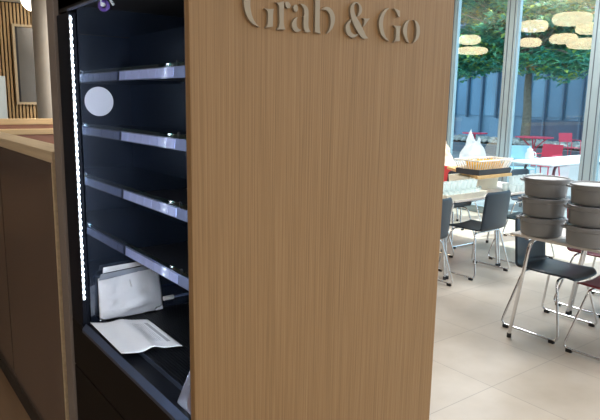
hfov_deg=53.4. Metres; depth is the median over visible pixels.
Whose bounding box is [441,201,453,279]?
dining table
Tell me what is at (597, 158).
window
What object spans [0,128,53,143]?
bench
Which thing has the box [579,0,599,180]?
trim
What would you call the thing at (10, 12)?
wall
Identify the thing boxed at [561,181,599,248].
tub
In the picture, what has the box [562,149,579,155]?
stone planter
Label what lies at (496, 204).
dining chair
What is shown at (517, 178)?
clear cup
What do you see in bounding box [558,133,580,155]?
garden chair
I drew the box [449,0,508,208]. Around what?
window
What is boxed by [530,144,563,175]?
garden chair
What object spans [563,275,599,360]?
dining chair
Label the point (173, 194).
shelf
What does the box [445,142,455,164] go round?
heap
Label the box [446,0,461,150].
trim
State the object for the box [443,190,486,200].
tray
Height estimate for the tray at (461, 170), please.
0.055 m
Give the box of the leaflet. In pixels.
[90,319,181,353]
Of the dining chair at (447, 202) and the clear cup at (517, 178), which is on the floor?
the dining chair at (447, 202)
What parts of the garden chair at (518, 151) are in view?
backrest, seat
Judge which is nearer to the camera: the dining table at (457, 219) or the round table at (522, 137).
the dining table at (457, 219)
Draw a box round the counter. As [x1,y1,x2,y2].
[0,132,68,419]
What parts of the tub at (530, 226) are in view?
food tub, food tub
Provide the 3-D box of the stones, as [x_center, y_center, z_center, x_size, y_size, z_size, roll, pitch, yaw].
[7.238,-2.350,20.293,1.173,0.239,7.382,-7,13,-37]
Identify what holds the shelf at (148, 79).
attached to the refrigerator
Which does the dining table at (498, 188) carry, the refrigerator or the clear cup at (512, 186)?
the clear cup at (512, 186)
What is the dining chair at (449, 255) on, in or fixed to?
on the floor
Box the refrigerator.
[46,0,453,419]
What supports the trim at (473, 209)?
attached to the wall
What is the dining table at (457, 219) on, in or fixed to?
on the floor
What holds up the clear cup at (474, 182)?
on the clear cup
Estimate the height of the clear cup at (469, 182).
0.078 m
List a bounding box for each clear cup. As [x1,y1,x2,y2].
[444,181,451,190]
[450,181,456,189]
[455,180,461,188]
[461,180,467,188]
[465,179,472,187]
[471,179,477,187]
[502,183,508,190]
[509,176,515,183]
[509,184,515,192]
[513,175,519,183]
[515,184,520,191]
[519,183,524,191]
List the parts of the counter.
skirting, trim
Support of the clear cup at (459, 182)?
on the clear cup
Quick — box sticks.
[466,158,503,169]
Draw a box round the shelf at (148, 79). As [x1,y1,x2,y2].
[147,78,184,80]
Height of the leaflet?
0.014 m
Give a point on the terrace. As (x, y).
(570, 171)
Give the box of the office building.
[454,1,594,141]
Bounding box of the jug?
[525,147,535,159]
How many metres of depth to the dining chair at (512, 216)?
6.31 m
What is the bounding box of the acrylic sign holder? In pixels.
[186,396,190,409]
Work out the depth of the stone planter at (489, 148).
20.23 m
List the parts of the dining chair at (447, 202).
sled frame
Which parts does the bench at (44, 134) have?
backrest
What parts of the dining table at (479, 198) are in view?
leg, leg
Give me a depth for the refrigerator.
1.72 m
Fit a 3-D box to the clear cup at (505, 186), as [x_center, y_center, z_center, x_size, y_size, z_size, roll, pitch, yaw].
[2.085,-0.228,6.053,0.071,0.078,0.069,-7,13,-37]
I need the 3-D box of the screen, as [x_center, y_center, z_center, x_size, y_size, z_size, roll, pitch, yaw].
[-5.402,-3.034,12.538,1.140,1.610,0.070,-7,13,-37]
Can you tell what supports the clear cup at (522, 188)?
on the dining table at (498, 188)
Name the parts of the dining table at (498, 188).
leg, leg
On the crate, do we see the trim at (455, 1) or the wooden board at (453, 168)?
the wooden board at (453, 168)
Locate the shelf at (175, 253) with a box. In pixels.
[139,241,187,272]
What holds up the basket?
on the tray at (461, 170)
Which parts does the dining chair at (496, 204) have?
sled frame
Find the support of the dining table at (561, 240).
on the floor
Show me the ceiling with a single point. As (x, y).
(16, 1)
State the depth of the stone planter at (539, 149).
18.80 m
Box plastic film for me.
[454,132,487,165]
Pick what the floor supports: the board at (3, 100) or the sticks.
the board at (3, 100)
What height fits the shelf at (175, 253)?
0.014 m
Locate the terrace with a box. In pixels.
[452,151,599,217]
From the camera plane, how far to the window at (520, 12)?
8.34 m
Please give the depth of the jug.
9.78 m
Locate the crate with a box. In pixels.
[449,173,497,189]
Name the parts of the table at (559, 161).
leg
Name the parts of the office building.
glass panel, glass panel, glass panel, glass panel, glass panel, glass panel, glass panel, glass panel, glass panel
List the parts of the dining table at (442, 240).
leg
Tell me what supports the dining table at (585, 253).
on the floor
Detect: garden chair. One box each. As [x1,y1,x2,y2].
[510,145,537,173]
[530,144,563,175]
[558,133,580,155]
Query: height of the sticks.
0.129 m
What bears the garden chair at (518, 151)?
on the terrace
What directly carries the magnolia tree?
on the stone planter at (539, 149)
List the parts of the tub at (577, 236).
food tub, food tub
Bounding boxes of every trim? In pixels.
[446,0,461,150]
[458,206,507,214]
[497,0,518,181]
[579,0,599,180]
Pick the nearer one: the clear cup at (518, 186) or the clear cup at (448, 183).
the clear cup at (448, 183)
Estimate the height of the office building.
12.520 m
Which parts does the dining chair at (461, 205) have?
sled frame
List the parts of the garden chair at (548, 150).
backrest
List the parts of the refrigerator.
panel, canopy edge trim, panel, panel, glass, price rail, price rail, price rail, price rail, panel, panel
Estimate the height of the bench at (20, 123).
1.240 m
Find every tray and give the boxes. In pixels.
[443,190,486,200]
[456,167,510,175]
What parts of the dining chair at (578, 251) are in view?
sled frame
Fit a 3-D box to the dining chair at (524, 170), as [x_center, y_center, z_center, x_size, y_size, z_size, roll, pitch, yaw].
[2.898,-0.081,7.419,0.574,0.821,0.493,-7,13,-37]
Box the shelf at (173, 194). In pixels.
[144,188,186,204]
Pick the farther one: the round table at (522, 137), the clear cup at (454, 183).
the round table at (522, 137)
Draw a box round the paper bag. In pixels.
[98,262,162,320]
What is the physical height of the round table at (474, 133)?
0.740 m
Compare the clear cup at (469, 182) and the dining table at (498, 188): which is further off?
the dining table at (498, 188)
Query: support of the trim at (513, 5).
attached to the wall
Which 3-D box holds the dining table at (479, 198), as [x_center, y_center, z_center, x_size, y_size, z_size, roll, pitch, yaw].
[1.477,0.188,6.009,0.811,0.745,0.800,-7,13,-37]
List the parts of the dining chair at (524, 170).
sled frame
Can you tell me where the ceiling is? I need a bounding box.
[0,0,20,2]
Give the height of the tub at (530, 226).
0.388 m
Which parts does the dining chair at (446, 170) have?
sled frame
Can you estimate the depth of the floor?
4.03 m
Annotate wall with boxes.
[0,1,37,118]
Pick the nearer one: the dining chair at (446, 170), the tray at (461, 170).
the tray at (461, 170)
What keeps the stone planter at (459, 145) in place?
on the terrace
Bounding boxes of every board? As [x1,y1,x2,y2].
[0,76,7,118]
[447,165,511,179]
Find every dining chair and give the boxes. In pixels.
[438,190,510,280]
[438,197,452,285]
[439,231,453,257]
[444,166,480,229]
[447,171,473,248]
[488,212,554,263]
[501,214,597,343]
[502,168,528,236]
[553,208,599,317]
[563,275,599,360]
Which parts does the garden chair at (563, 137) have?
backrest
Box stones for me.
[453,134,581,149]
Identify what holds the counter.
on the floor
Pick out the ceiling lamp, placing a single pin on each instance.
(26, 3)
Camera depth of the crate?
6.14 m
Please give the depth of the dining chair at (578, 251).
4.83 m
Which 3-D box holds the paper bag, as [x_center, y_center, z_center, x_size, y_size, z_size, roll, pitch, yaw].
[-0.633,0.299,2.242,0.248,0.205,0.041,-7,13,-37]
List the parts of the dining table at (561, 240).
leg, leg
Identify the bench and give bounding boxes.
[0,118,52,128]
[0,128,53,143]
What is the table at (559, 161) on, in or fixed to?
on the terrace
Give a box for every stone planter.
[453,140,465,151]
[483,142,496,154]
[534,146,544,157]
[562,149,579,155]
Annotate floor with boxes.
[0,208,599,419]
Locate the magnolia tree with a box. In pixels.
[457,0,595,140]
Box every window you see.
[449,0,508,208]
[505,0,596,213]
[593,119,599,180]
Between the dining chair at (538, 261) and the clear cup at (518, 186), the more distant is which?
the clear cup at (518, 186)
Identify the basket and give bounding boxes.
[454,156,512,169]
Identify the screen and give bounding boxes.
[11,23,36,104]
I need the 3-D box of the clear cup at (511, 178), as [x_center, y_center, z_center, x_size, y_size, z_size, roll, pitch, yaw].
[2.144,-0.303,6.030,0.071,0.078,0.069,-7,13,-37]
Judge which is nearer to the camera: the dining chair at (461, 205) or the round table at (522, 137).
the dining chair at (461, 205)
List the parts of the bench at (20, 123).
backrest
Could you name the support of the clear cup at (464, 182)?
on the tray at (481, 193)
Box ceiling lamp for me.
[21,0,30,10]
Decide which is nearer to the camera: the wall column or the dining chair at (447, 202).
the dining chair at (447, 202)
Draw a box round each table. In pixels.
[441,191,498,278]
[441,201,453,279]
[445,161,458,220]
[446,181,524,265]
[462,132,487,137]
[507,223,599,337]
[511,155,599,206]
[515,136,553,157]
[570,251,586,314]
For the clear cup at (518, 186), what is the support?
on the dining table at (498, 188)
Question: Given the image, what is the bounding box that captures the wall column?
[31,0,52,117]
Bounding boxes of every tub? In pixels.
[516,175,573,237]
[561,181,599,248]
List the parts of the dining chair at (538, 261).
sled frame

